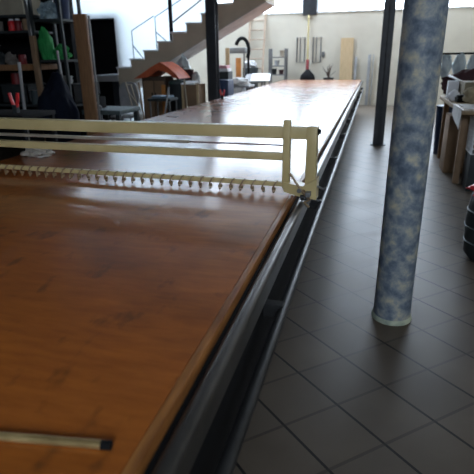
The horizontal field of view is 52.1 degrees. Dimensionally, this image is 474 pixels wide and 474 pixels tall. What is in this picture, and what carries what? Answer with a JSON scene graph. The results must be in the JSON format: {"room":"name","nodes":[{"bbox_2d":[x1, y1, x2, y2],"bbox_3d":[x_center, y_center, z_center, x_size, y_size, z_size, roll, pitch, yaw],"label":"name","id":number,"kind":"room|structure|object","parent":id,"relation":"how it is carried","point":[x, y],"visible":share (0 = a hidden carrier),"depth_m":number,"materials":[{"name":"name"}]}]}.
{"room":"workshop","nodes":[
{"label":"workshop","id":0,"kind":"room"},
{"bbox_2d":[0,0,86,135],"bbox_3d":[-4.688,-2.995,8.542,4.250,2.750,0.150,5,21,14],"label":"wall","id":1,"kind":"structure","parent":0,"point":[17,45],"depth_m":8.07,"materials":[{"name":"black paint"}]},
{"bbox_2d":[72,0,204,120],"bbox_3d":[-2.400,-5.151,10.723,3.650,5.200,0.050,5,21,14],"label":"wall","id":2,"kind":"structure","parent":0,"point":[127,15],"depth_m":10.79,"materials":[{"name":"white paint"}]},
{"bbox_2d":[88,18,117,118],"bbox_3d":[-3.262,-4.084,11.844,1.600,2.440,0.900,5,21,14],"label":"doorway","id":3,"kind":"structure","parent":2,"relation":"in","point":[103,30],"depth_m":12.04,"materials":[{"name":"black paint"}]},
{"bbox_2d":[0,105,473,473],"bbox_3d":[-0.292,-0.840,6.684,14.000,0.100,20.500,5,21,14],"label":"floor","id":4,"kind":"structure","parent":0,"point":[344,390],"depth_m":2.59,"materials":[{"name":"tile"}]},
{"bbox_2d":[17,62,29,140],"bbox_3d":[-2.742,-1.498,6.308,0.110,1.462,0.040,5,21,14],"label":"metal pole","id":5,"kind":"object","parent":4,"relation":"on","point":[18,63],"visible":0.34,"depth_m":6.13,"materials":[{"name":"grey metal"}]},
{"bbox_2d":[0,109,57,150],"bbox_3d":[-2.327,-0.733,4.873,0.980,1.020,0.500,5,21,14],"label":"trolley","id":6,"kind":"object","parent":4,"relation":"on","point":[8,113],"visible":0.34,"depth_m":4.60,"materials":[{"name":"grey metal"}]},
{"bbox_2d":[7,93,19,112],"bbox_3d":[-2.083,-1.258,4.549,0.120,0.184,0.050,5,21,14],"label":"clamp","id":7,"kind":"object","parent":6,"relation":"on","point":[15,106],"visible":1,"depth_m":4.54,"materials":[{"name":"red plastic"}]},
{"bbox_2d":[0,109,55,117],"bbox_3d":[-2.334,-1.192,4.702,0.980,0.040,0.500,5,21,14],"label":"table","id":8,"kind":"object","parent":6,"relation":"attached to","point":[8,113],"depth_m":4.60,"materials":[{"name":"black paint"}]},
{"bbox_2d":[0,0,62,140],"bbox_3d":[-3.910,-2.515,7.587,2.140,2.500,0.840,5,21,14],"label":"shelving rack","id":9,"kind":"object","parent":4,"relation":"on","point":[24,67],"visible":0.25,"depth_m":7.05,"materials":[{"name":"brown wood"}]},
{"bbox_2d":[0,21,3,30],"bbox_3d":[-3.525,-3.108,7.164,0.148,0.136,0.148,5,21,14],"label":"tin","id":10,"kind":"object","parent":9,"relation":"on","point":[1,23],"visible":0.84,"depth_m":7.14,"materials":[{"name":"grey metal"}]},
{"bbox_2d":[0,52,5,64],"bbox_3d":[-3.475,-2.634,7.139,0.196,0.184,0.207,5,21,14],"label":"bag","id":11,"kind":"object","parent":9,"relation":"on","point":[2,55],"visible":0.73,"depth_m":7.09,"materials":[{"name":"grey plastic"}]},
{"bbox_2d":[8,19,14,30],"bbox_3d":[-3.289,-3.094,7.079,0.100,0.163,0.100,5,21,14],"label":"jar","id":12,"kind":"object","parent":9,"relation":"on","point":[11,26],"visible":0.91,"depth_m":7.04,"materials":[{"name":"red plastic"}]},
{"bbox_2d":[5,52,18,64],"bbox_3d":[-3.313,-2.619,7.101,0.196,0.180,0.208,5,21,14],"label":"bag","id":13,"kind":"object","parent":9,"relation":"on","point":[10,59],"visible":0.99,"depth_m":7.05,"materials":[{"name":"grey fabric"}]},
{"bbox_2d":[14,19,22,30],"bbox_3d":[-3.183,-3.085,7.052,0.100,0.163,0.100,5,21,14],"label":"jar","id":14,"kind":"object","parent":9,"relation":"on","point":[18,25],"visible":0.91,"depth_m":7.02,"materials":[{"name":"red plastic"}]},
{"bbox_2d":[0,0,39,14],"bbox_3d":[-3.278,-3.382,7.150,0.600,0.233,0.439,5,21,14],"label":"cardboard box","id":15,"kind":"object","parent":9,"relation":"on","point":[7,7],"visible":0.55,"depth_m":6.94,"materials":[{"name":"cardboard"}]},
{"bbox_2d":[18,55,26,64],"bbox_3d":[-3.144,-2.602,7.113,0.110,0.135,0.110,5,21,14],"label":"tin","id":16,"kind":"object","parent":9,"relation":"on","point":[22,58],"visible":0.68,"depth_m":7.07,"materials":[{"name":"red metal"}]},
{"bbox_2d":[0,83,45,103],"bbox_3d":[-3.350,-2.265,7.631,0.510,0.285,0.470,5,21,14],"label":"crate","id":17,"kind":"object","parent":9,"relation":"on","point":[11,88],"visible":0.66,"depth_m":7.43,"materials":[{"name":"grey plastic"}]},
{"bbox_2d":[10,72,19,83],"bbox_3d":[-3.351,-2.415,7.376,0.168,0.166,0.168,5,21,14],"label":"tin","id":18,"kind":"object","parent":17,"relation":"on","point":[14,75],"visible":0.65,"depth_m":7.31,"materials":[{"name":"red metal"}]},
{"bbox_2d":[22,19,27,29],"bbox_3d":[-3.061,-3.079,7.042,0.100,0.156,0.100,5,21,14],"label":"can","id":19,"kind":"object","parent":9,"relation":"on","point":[24,22],"visible":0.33,"depth_m":7.00,"materials":[{"name":"brown metal"}]},
{"bbox_2d":[30,90,37,103],"bbox_3d":[-3.053,-2.131,7.375,0.148,0.206,0.148,5,21,14],"label":"tin","id":20,"kind":"object","parent":9,"relation":"on","point":[34,96],"visible":0.62,"depth_m":7.31,"materials":[{"name":"grey metal"}]},
{"bbox_2d":[29,36,45,140],"bbox_3d":[-2.889,-2.006,7.187,0.070,1.800,0.060,5,21,14],"label":"plank","id":21,"kind":"object","parent":4,"relation":"on","point":[33,44],"visible":0.44,"depth_m":6.99,"materials":[{"name":"brown wood"}]},
{"bbox_2d":[27,0,82,105],"bbox_3d":[-2.603,-2.427,7.301,0.500,2.500,0.540,5,21,14],"label":"shelving rack","id":22,"kind":"object","parent":4,"relation":"on","point":[59,20],"visible":0.32,"depth_m":6.92,"materials":[{"name":"grey metal"}]},
{"bbox_2d":[37,26,55,59],"bbox_3d":[-2.772,-2.822,7.068,0.230,0.448,0.222,5,21,14],"label":"cloth","id":23,"kind":"object","parent":22,"relation":"on","point":[45,41],"visible":0.93,"depth_m":7.00,"materials":[{"name":"green fabric"}]},
{"bbox_2d":[37,0,57,18],"bbox_3d":[-2.719,-3.281,7.021,0.287,0.259,0.288,5,21,14],"label":"plastic bag","id":24,"kind":"object","parent":22,"relation":"on","point":[47,10],"visible":0.8,"depth_m":6.94,"materials":[{"name":"grey plastic"}]},
{"bbox_2d":[54,0,69,18],"bbox_3d":[-2.515,-3.284,7.007,0.220,0.270,0.220,5,21,14],"label":"tub","id":25,"kind":"object","parent":22,"relation":"on","point":[64,3],"visible":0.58,"depth_m":6.95,"materials":[{"name":"blue plastic"}]},
{"bbox_2d":[53,44,71,59],"bbox_3d":[-2.542,-2.690,7.040,0.264,0.214,0.231,5,21,14],"label":"cloth","id":26,"kind":"object","parent":22,"relation":"on","point":[59,46],"visible":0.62,"depth_m":6.98,"materials":[{"name":"green fabric"}]},
{"bbox_2d":[44,76,82,103],"bbox_3d":[-2.587,-2.255,7.416,0.510,0.398,0.470,5,21,14],"label":"crate","id":27,"kind":"object","parent":22,"relation":"on","point":[76,87],"depth_m":7.25,"materials":[{"name":"black paint"}]},
{"bbox_2d":[37,71,80,141],"bbox_3d":[-2.399,-1.558,6.606,0.518,1.355,0.479,5,21,14],"label":"jacket","id":28,"kind":"object","parent":4,"relation":"on","point":[56,95],"visible":0.48,"depth_m":6.37,"materials":[{"name":"black fabric"}]},
{"bbox_2d":[56,50,62,76],"bbox_3d":[-2.431,-1.819,6.955,0.162,1.603,0.032,14,25,35],"label":"metal pole","id":29,"kind":"object","parent":4,"relation":"on","point":[57,53],"visible":0.34,"depth_m":6.75,"materials":[{"name":"grey metal"}]},
{"bbox_2d":[73,14,100,135],"bbox_3d":[-1.964,-1.882,6.506,0.213,2.020,0.064,5,21,14],"label":"wooden post","id":30,"kind":"object","parent":4,"relation":"on","point":[80,21],"visible":0.59,"depth_m":6.35,"materials":[{"name":"brown wood"}]},
{"bbox_2d":[82,106,139,134],"bbox_3d":[-1.842,-1.524,7.285,0.600,0.800,0.650,5,21,14],"label":"workbench","id":31,"kind":"object","parent":4,"relation":"on","point":[118,111],"visible":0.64,"depth_m":7.06,"materials":[{"name":"metal"}]},
{"bbox_2d":[96,93,105,108],"bbox_3d":[-2.058,-2.003,7.138,0.120,0.207,0.300,5,21,14],"label":"toolbox","id":32,"kind":"object","parent":31,"relation":"on","point":[102,100],"visible":0.38,"depth_m":7.17,"materials":[{"name":"black paint"}]},
{"bbox_2d":[110,82,140,120],"bbox_3d":[-2.120,-2.390,9.241,0.440,1.061,0.472,5,21,14],"label":"chair","id":33,"kind":"object","parent":4,"relation":"on","point":[124,97],"visible":0.47,"depth_m":9.30,"materials":[{"name":"grey plastic"}]},
{"bbox_2d":[125,82,142,120],"bbox_3d":[-1.828,-2.312,8.992,0.405,1.086,0.106,5,21,14],"label":"folding stand","id":34,"kind":"object","parent":4,"relation":"on","point":[126,84],"visible":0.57,"depth_m":8.90,"materials":[{"name":"metal"}]},
{"bbox_2d":[138,82,144,119],"bbox_3d":[-1.493,-1.893,7.804,0.030,1.128,0.326,-11,23,-25],"label":"stick","id":35,"kind":"object","parent":4,"relation":"on","point":[138,82],"visible":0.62,"depth_m":7.75,"materials":[{"name":"grey metal"}]},
{"bbox_2d":[134,62,189,118],"bbox_3d":[-1.396,-2.605,9.289,0.900,1.410,0.600,5,21,14],"label":"cabinet","id":36,"kind":"object","parent":4,"relation":"on","point":[152,78],"visible":0.57,"depth_m":9.06,"materials":[{"name":"brown wood"}]},
{"bbox_2d":[148,97,177,117],"bbox_3d":[-1.220,-1.900,8.182,0.400,0.860,0.350,5,21,14],"label":"step stool","id":37,"kind":"object","parent":4,"relation":"on","point":[173,98],"visible":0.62,"depth_m":7.96,"materials":[{"name":"grey plastic"}]},
{"bbox_2d":[152,95,173,98],"bbox_3d":[-1.225,-2.321,8.024,0.300,0.040,0.250,5,21,14],"label":"tray","id":38,"kind":"object","parent":37,"relation":"on","point":[154,96],"visible":0.97,"depth_m":7.93,"materials":[{"name":"grey metal"}]},
{"bbox_2d":[161,85,166,113],"bbox_3d":[-1.333,-2.292,9.007,0.070,1.020,0.050,5,21,14],"label":"batten","id":39,"kind":"object","parent":4,"relation":"on","point":[163,87],"visible":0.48,"depth_m":8.86,"materials":[{"name":"paint"}]},
{"bbox_2d":[164,87,169,113],"bbox_3d":[-1.176,-1.858,7.798,0.264,1.056,0.030,-10,22,-23],"label":"stick","id":40,"kind":"object","parent":4,"relation":"on","point":[168,87],"visible":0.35,"depth_m":7.70,"materials":[{"name":"grey metal"}]},
{"bbox_2d":[168,79,186,111],"bbox_3d":[-1.082,-2.398,9.166,0.370,1.100,0.370,5,21,14],"label":"plastic bin","id":41,"kind":"object","parent":4,"relation":"on","point":[175,85],"visible":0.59,"depth_m":8.92,"materials":[{"name":"teal paint"}]},
{"bbox_2d":[0,80,363,473],"bbox_3d":[0.292,-1.225,6.332,2.288,0.851,15.630,5,21,14],"label":"table","id":42,"kind":"object","parent":4,"relation":"on","point":[147,319],"visible":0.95,"depth_m":1.53,"materials":[{"name":"brown wood"}]},
{"bbox_2d":[20,148,54,157],"bbox_3d":[-1.419,-0.618,3.436,0.260,0.088,0.166,5,21,14],"label":"rag","id":43,"kind":"object","parent":42,"relation":"on","point":[29,152],"visible":0.78,"depth_m":3.40,"materials":[{"name":"white fabric"}]},
{"bbox_2d":[0,432,112,450],"bbox_3d":[-0.594,0.357,0.900,0.750,0.017,0.017,2,21,7],"label":"metal rod","id":44,"kind":"object","parent":42,"relation":"on","point":[107,445],"visible":1,"depth_m":0.86,"materials":[{"name":"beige metal"}]},
{"bbox_2d":[0,117,326,207],"bbox_3d":[-0.660,-0.456,2.636,2.297,0.405,0.186,6,21,16],"label":"carriage","id":45,"kind":"object","parent":42,"relation":"on","point":[308,190],"visible":1,"depth_m":2.50,"materials":[{"name":"beige metal"}]},
{"bbox_2d":[219,89,224,98],"bbox_3d":[-0.234,-2.290,7.780,0.096,0.147,0.040,5,21,14],"label":"clamp","id":46,"kind":"object","parent":42,"relation":"on","point":[222,96],"visible":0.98,"depth_m":7.77,"materials":[{"name":"red plastic"}]},
{"bbox_2d":[94,0,274,120],"bbox_3d":[-1.159,-3.797,10.270,3.786,2.950,0.950,5,21,14],"label":"staircase","id":47,"kind":"structure","parent":4,"relation":"on","point":[233,15],"depth_m":9.77,"materials":[{"name":"white stone"}]},
{"bbox_2d":[183,79,187,107],"bbox_3d":[-0.866,-2.165,8.506,0.028,1.131,0.483,-6,21,-13],"label":"stick","id":48,"kind":"object","parent":4,"relation":"on","point":[183,79],"visible":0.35,"depth_m":8.50,"materials":[{"name":"metal"}]},
{"bbox_2d":[181,67,193,80],"bbox_3d":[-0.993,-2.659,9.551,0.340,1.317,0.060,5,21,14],"label":"suitcase","id":49,"kind":"object","parent":4,"relation":"on","point":[189,71],"visible":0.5,"depth_m":9.32,"materials":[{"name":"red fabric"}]},
{"bbox_2d":[181,83,205,108],"bbox_3d":[-0.785,-2.277,8.931,0.330,1.030,0.395,5,21,14],"label":"wooden crate","id":50,"kind":"object","parent":4,"relation":"on","point":[196,94],"visible":0.33,"depth_m":8.66,"materials":[{"name":"brown wood"}]},
{"bbox_2d":[181,81,200,84],"bbox_3d":[-0.832,-2.772,8.709,0.270,0.051,0.361,5,21,14],"label":"papers","id":51,"kind":"object","parent":50,"relation":"on","point":[186,82],"visible":0.98,"depth_m":8.65,"materials":[{"name":"white paper"}]},
{"bbox_2d":[205,0,219,100],"bbox_3d":[-0.454,-4.330,8.455,0.260,5.200,0.260,5,21,14],"label":"steel post","id":52,"kind":"object","parent":4,"relation":"on","point":[211,6],"depth_m":8.75,"materials":[{"name":"black metal"}]},
{"bbox_2d":[219,71,232,78],"bbox_3d":[-0.271,-2.852,10.207,0.300,1.200,0.350,5,21,14],"label":"box","id":53,"kind":"object","parent":4,"relation":"on","point":[223,75],"visible":0.22,"depth_m":9.86,"materials":[{"name":"grey plastic"}]},
{"bbox_2d":[219,68,230,71],"bbox_3d":[-0.288,-3.437,9.974,0.270,0.060,0.280,5,21,14],"label":"book","id":54,"kind":"object","parent":53,"relation":"on","point":[220,69],"visible":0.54,"depth_m":9.84,"materials":[{"name":"white paper"}]},
{"bbox_2d":[219,65,229,67],"bbox_3d":[-0.294,-3.494,9.954,0.240,0.060,0.260,5,21,14],"label":"book","id":55,"kind":"object","parent":54,"relation":"on","point":[220,66],"visible":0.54,"depth_m":9.83,"materials":[{"name":"red paper"}]},
{"bbox_2d":[220,79,233,97],"bbox_3d":[-0.254,-2.605,9.747,0.280,1.060,0.440,5,21,14],"label":"cupboard","id":56,"kind":"object","parent":4,"relation":"on","point":[227,85],"visible":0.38,"depth_m":9.45,"materials":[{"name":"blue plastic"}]},
{"bbox_2d":[225,48,229,64],"bbox_3d":[-0.202,-3.386,10.976,0.090,1.660,0.040,5,21,14],"label":"plank","id":57,"kind":"object","parent":4,"relation":"on","point":[227,50],"visible":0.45,"depth_m":10.73,"materials":[{"name":"beige wood"}]},
{"bbox_2d":[230,36,250,93],"bbox_3d":[0.013,-3.951,12.076,0.553,1.943,0.565,5,21,14],"label":"machine","id":58,"kind":"object","parent":4,"relation":"on","point":[247,50],"visible":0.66,"depth_m":11.87,"materials":[{"name":"plastic"}]},
{"bbox_2d":[234,84,254,90],"bbox_3d":[-0.032,-2.909,10.780,0.750,0.900,0.550,5,21,14],"label":"side table","id":59,"kind":"object","parent":4,"relation":"on","point":[250,85],"visible":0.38,"depth_m":10.36,"materials":[{"name":"grey plastic"}]},
{"bbox_2d":[233,77,249,84],"bbox_3d":[-0.055,-3.397,10.575,0.717,0.159,0.527,5,21,14],"label":"sheets","id":60,"kind":"object","parent":59,"relation":"on","point":[237,81],"visible":0.51,"depth_m":10.44,"materials":[{"name":"white paper"}]},
{"bbox_2d":[243,68,257,88],"bbox_3d":[0.419,-4.603,14.936,0.400,1.150,0.350,5,21,14],"label":"box","id":61,"kind":"object","parent":4,"relation":"on","point":[252,70],"visible":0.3,"depth_m":14.64,"materials":[{"name":"grey plastic"}]},
{"bbox_2d":[245,60,256,67],"bbox_3d":[0.407,-5.243,14.706,0.423,0.210,0.380,5,21,14],"label":"cloth","id":62,"kind":"object","parent":61,"relation":"on","point":[253,64],"visible":0.76,"depth_m":14.59,"materials":[{"name":"white fabric"}]},
{"bbox_2d":[245,74,265,89],"bbox_3d":[0.449,-3.468,12.014,0.500,1.070,0.410,5,21,14],"label":"stand","id":63,"kind":"object","parent":4,"relation":"on","point":[248,76],"visible":0.29,"depth_m":11.82,"materials":[{"name":"grey metal"}]},
{"bbox_2d":[250,73,270,80],"bbox_3d":[0.583,-3.886,11.799,0.520,0.168,0.386,5,21,14],"label":"paper sheet","id":64,"kind":"object","parent":63,"relation":"on","point":[255,76],"visible":1,"depth_m":11.79,"materials":[{"name":"white paper"}]},
{"bbox_2d":[248,13,266,72],"bbox_3d":[0.586,-5.558,15.242,0.540,2.720,0.740,5,21,14],"label":"ladder","id":65,"kind":"object","parent":4,"relation":"on","point":[265,14],"visible":0.47,"depth_m":15.14,"materials":[{"name":"brown wood"}]},
{"bbox_2d":[268,49,287,83],"bbox_3d":[1.263,-4.900,14.942,0.530,1.680,0.350,5,21,14],"label":"shelf unit","id":66,"kind":"object","parent":4,"relation":"on","point":[285,57],"visible":0.6,"depth_m":14.75,"materials":[{"name":"grey metal"}]},
{"bbox_2d":[300,15,314,79],"bbox_3d":[2.184,-5.375,14.830,0.460,2.624,0.660,5,21,14],"label":"broom","id":67,"kind":"object","parent":4,"relation":"on","point":[307,74],"visible":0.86,"depth_m":14.76,"materials":[{"name":"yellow wood"}]},
{"bbox_2d":[323,64,335,79],"bbox_3d":[2.769,-4.604,14.732,0.320,1.234,0.320,-9,22,-20],"label":"dried plant","id":68,"kind":"object","parent":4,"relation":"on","point":[327,72],"visible":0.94,"depth_m":14.57,"materials":[{"name":"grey plant"}]},
{"bbox_2d":[339,38,353,79],"bbox_3d":[3.343,-5.064,14.903,0.410,1.960,0.220,5,21,14],"label":"plywood board","id":69,"kind":"object","parent":4,"relation":"on","point":[347,44],"visible":0.64,"depth_m":14.79,"materials":[{"name":"beige wood"}]},
{"bbox_2d":[353,57,356,79],"bbox_3d":[3.631,-4.808,14.978,0.070,1.420,0.070,5,21,14],"label":"metal post","id":70,"kind":"object","parent":4,"relation":"on","point":[355,65],"visible":0.44,"depth_m":14.81,"materials":[{"name":"grey metal"}]},
{"bbox_2d":[365,54,373,104],"bbox_3d":[4.056,-4.801,14.859,0.170,1.480,0.070,5,21,14],"label":"metal post","id":71,"kind":"object","parent":4,"relation":"on","point":[369,56],"visible":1,"depth_m":14.82,"materials":[{"name":"grey metal"}]},
{"bbox_2d":[370,0,395,145],"bbox_3d":[2.454,-4.074,7.663,0.260,5.200,0.260,5,21,14],"label":"steel post","id":72,"kind":"object","parent":4,"relation":"on","point":[389,5],"visible":1,"depth_m":8.07,"materials":[{"name":"black metal"}]},
{"bbox_2d":[371,0,449,325],"bbox_3d":[0.906,-1.952,2.046,0.236,5.200,0.236,5,21,14],"label":"column","id":73,"kind":"structure","parent":4,"relation":"on","point":[424,22],"depth_m":2.53,"materials":[{"name":"blue paint"}]},
{"bbox_2d":[433,105,452,154],"bbox_3d":[3.234,-1.670,7.573,0.320,0.740,0.320,5,21,14],"label":"bin","id":74,"kind":"object","parent":4,"relation":"on","point":[439,112],"visible":0.34,"depth_m":7.50,"materials":[{"name":"blue plastic"}]},
{"bbox_2d":[437,95,473,183],"bbox_3d":[3.341,-1.270,6.255,1.240,0.910,2.100,5,21,14],"label":"desk","id":75,"kind":"object","parent":4,"relation":"on","point":[465,113],"visible":0.79,"depth_m":5.85,"materials":[{"name":"brown wood"}]},
{"bbox_2d":[446,75,461,97],"bbox_3d":[3.024,-2.101,6.756,0.194,0.304,0.168,11,23,28],"label":"paper sheet","id":76,"kind":"object","parent":75,"relation":"on","point":[452,85],"visible":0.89,"depth_m":6.71,"materials":[{"name":"white paper"}]},
{"bbox_2d":[448,90,459,100],"bbox_3d":[2.820,-1.841,6.301,0.149,0.142,0.134,5,21,14],"label":"packet","id":77,"kind":"object","parent":75,"relation":"on","point":[452,95],"visible":0.81,"depth_m":6.26,"materials":[{"name":"white paper"}]},
{"bbox_2d":[440,68,473,94],"bbox_3d":[3.305,-2.206,6.911,0.760,0.385,0.250,5,21,14],"label":"cloth","id":78,"kind":"object","parent":75,"relation":"on","point":[466,74],"visible":0.41,"depth_m":6.87,"materials":[{"name":"fabric"}]},
{"bbox_2d":[455,95,467,102],"bbox_3d":[2.899,-1.759,6.152,0.220,0.090,0.180,5,21,14],"label":"telephone","id":79,"kind":"object","parent":75,"relation":"on","point":[458,98],"visible":0.57,"depth_m":6.10,"materials":[{"name":"black paint"}]},
{"bbox_2d":[452,104,473,128],"bbox_3d":[2.848,-1.377,5.542,0.657,0.223,0.570,5,21,14],"label":"cloth","id":80,"kind":"object","parent":75,"relation":"on","point":[456,112],"visible":1,"depth_m":5.55,"materials":[{"name":"white fabric"}]},
{"bbox_2d":[459,81,473,94],"bbox_3d":[3.221,-1.940,6.423,0.460,0.230,0.400,5,21,14],"label":"box","id":81,"kind":"object","parent":75,"relation":"on","point":[464,85],"visible":0.55,"depth_m":6.33,"materials":[{"name":"beige cardboard"}]},
{"bbox_2d":[462,87,473,103],"bbox_3d":[2.895,-1.724,5.851,0.320,0.213,0.261,5,21,14],"label":"sack","id":82,"kind":"object","parent":75,"relation":"on","point":[468,97],"visible":1,"depth_m":5.82,"materials":[{"name":"beige fabric"}]},
{"bbox_2d":[439,113,473,173],"bbox_3d":[2.967,-1.258,6.477,0.370,0.742,0.404,5,21,14],"label":"cardboard box","id":83,"kind":"object","parent":4,"relation":"on","point":[451,132],"visible":0.55,"depth_m":6.36,"materials":[{"name":"brown cardboard"}]},
{"bbox_2d":[443,52,473,54],"bbox_3d":[4.032,-2.232,7.961,1.700,1.500,0.032,5,21,14],"label":"rail","id":84,"kind":"object","parent":4,"relation":"on","point":[462,52],"visible":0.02,"depth_m":7.82,"materials":[{"name":"black metal"}]},
{"bbox_2d":[440,55,451,77],"bbox_3d":[3.398,-2.791,7.930,0.216,0.399,0.159,5,21,14],"label":"hanging bag","id":85,"kind":"object","parent":84,"relation":"hanging from","point":[446,65],"visible":0.73,"depth_m":7.87,"materials":[{"name":"plastic"}]},
{"bbox_2d":[452,52,465,74],"bbox_3d":[3.605,-2.775,7.880,0.226,0.432,0.154,5,21,14],"label":"bag","id":86,"kind":"object","parent":84,"relation":"hanging from","point":[459,63],"visible":0.77,"depth_m":7.82,"materials":[{"name":"plastic"}]},
{"bbox_2d":[466,55,473,68],"bbox_3d":[3.828,-2.746,7.824,0.229,0.391,0.140,13,24,32],"label":"hanging bag","id":87,"kind":"object","parent":84,"relation":"hanging from","point":[470,65],"visible":0.56,"depth_m":7.79,"materials":[{"name":"plastic"}]},
{"bbox_2d":[461,150,473,190],"bbox_3d":[2.893,-0.768,5.637,0.440,0.415,0.350,5,21,14],"label":"box","id":88,"kind":"object","parent":4,"relation":"on","point":[467,179],"visible":0.96,"depth_m":5.58,"materials":[{"name":"grey plastic"}]},
{"bbox_2d":[465,116,473,154],"bbox_3d":[2.882,-1.149,5.492,0.442,0.390,0.354,5,21,14],"label":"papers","id":89,"kind":"object","parent":88,"relation":"on","point":[470,138],"visible":1,"depth_m":5.54,"materials":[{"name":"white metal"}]},
{"bbox_2d":[463,192,473,260],"bbox_3d":[1.960,-0.076,3.670,0.450,0.520,0.450,5,21,14],"label":"bin","id":90,"kind":"object","parent":4,"relation":"on","point":[468,237],"visible":1,"depth_m":3.66,"materials":[{"name":"grey plastic"}]},
{"bbox_2d":[465,184,473,195],"bbox_3d":[1.888,-0.357,3.519,0.373,0.110,0.344,-7,21,-16],"label":"rag","id":91,"kind":"object","parent":90,"relation":"on","point":[471,187],"visible":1,"depth_m":3.58,"materials":[{"name":"red fabric"}]},
{"bbox_3d":[-1.050,-2.428,9.931,0.480,0.620,0.340,5,21,14],"label":"box","id":92,"kind":"object","parent":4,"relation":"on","visible":0},
{"bbox_2d":[176,53,190,78],"bbox_3d":[-1.051,-3.162,9.656,0.349,0.947,0.300,5,21,14],"label":"bag","id":93,"kind":"object","parent":92,"relation":"on","point":[183,62],"visible":0.13,"depth_m":9.51,"materials":[{"name":"plastic"}]},
{"bbox_3d":[-0.759,-2.397,9.295,0.120,1.000,0.120,5,21,14],"label":"stand","id":94,"kind":"object","parent":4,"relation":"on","visible":0},
{"bbox_2d":[192,72,199,82],"bbox_3d":[-0.767,-2.973,9.080,0.150,0.230,0.150,5,21,14],"label":"jug","id":95,"kind":"object","parent":94,"relation":"on","point":[195,77],"visible":0.71,"depth_m":9.02,"materials":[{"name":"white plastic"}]},
{"bbox_2d":[162,7,473,104],"bbox_3d":[2.291,-6.771,14.881,14.000,5.200,0.300,5,21,14],"label":"wall","id":96,"kind":"structure","parent":0,"point":[282,30],"depth_m":14.91,"materials":[{"name":"beige paint"}]},
{"bbox_2d":[262,0,302,14],"bbox_3d":[-0.908,-8.117,15.201,6.050,2.220,0.180,5,21,14],"label":"window","id":97,"kind":"structure","parent":96,"relation":"in","point":[302,0],"depth_m":14.85,"materials":[{"name":"white glass"}]},
{"bbox_2d":[296,37,305,61],"bbox_3d":[1.989,-5.836,15.133,0.274,0.731,0.036,5,21,14],"label":"wire rack","id":98,"kind":"object","parent":96,"relation":"attached to","point":[297,37],"visible":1,"depth_m":15.10,"materials":[{"name":"grey metal"}]},
{"bbox_2d":[303,0,316,15],"bbox_3d":[2.214,-7.973,14.360,0.420,2.580,0.260,5,21,14],"label":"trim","id":99,"kind":"structure","parent":96,"relation":"attached to","point":[309,6],"depth_m":14.62,"materials":[{"name":"grey metal"}]},
{"bbox_2d":[312,37,321,61],"bbox_3d":[2.472,-5.796,15.009,0.274,0.731,0.036,5,21,14],"label":"wire rack","id":100,"kind":"object","parent":96,"relation":"attached to","point":[313,37],"visible":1,"depth_m":14.98,"materials":[{"name":"grey metal"}]},
{"bbox_2d":[317,0,402,12],"bbox_3d":[3.665,-7.743,14.031,2.580,2.220,0.180,5,21,14],"label":"window","id":101,"kind":"structure","parent":96,"relation":"in","point":[318,1],"depth_m":14.42,"materials":[{"name":"white glass"}]},
{"bbox_2d":[449,6,473,7],"bbox_3d":[6.673,-7.497,13.261,3.250,2.220,0.180,5,21,14],"label":"window","id":102,"kind":"structure","parent":96,"relation":"in","point":[453,6],"depth_m":13.65,"materials":[{"name":"white glass"}]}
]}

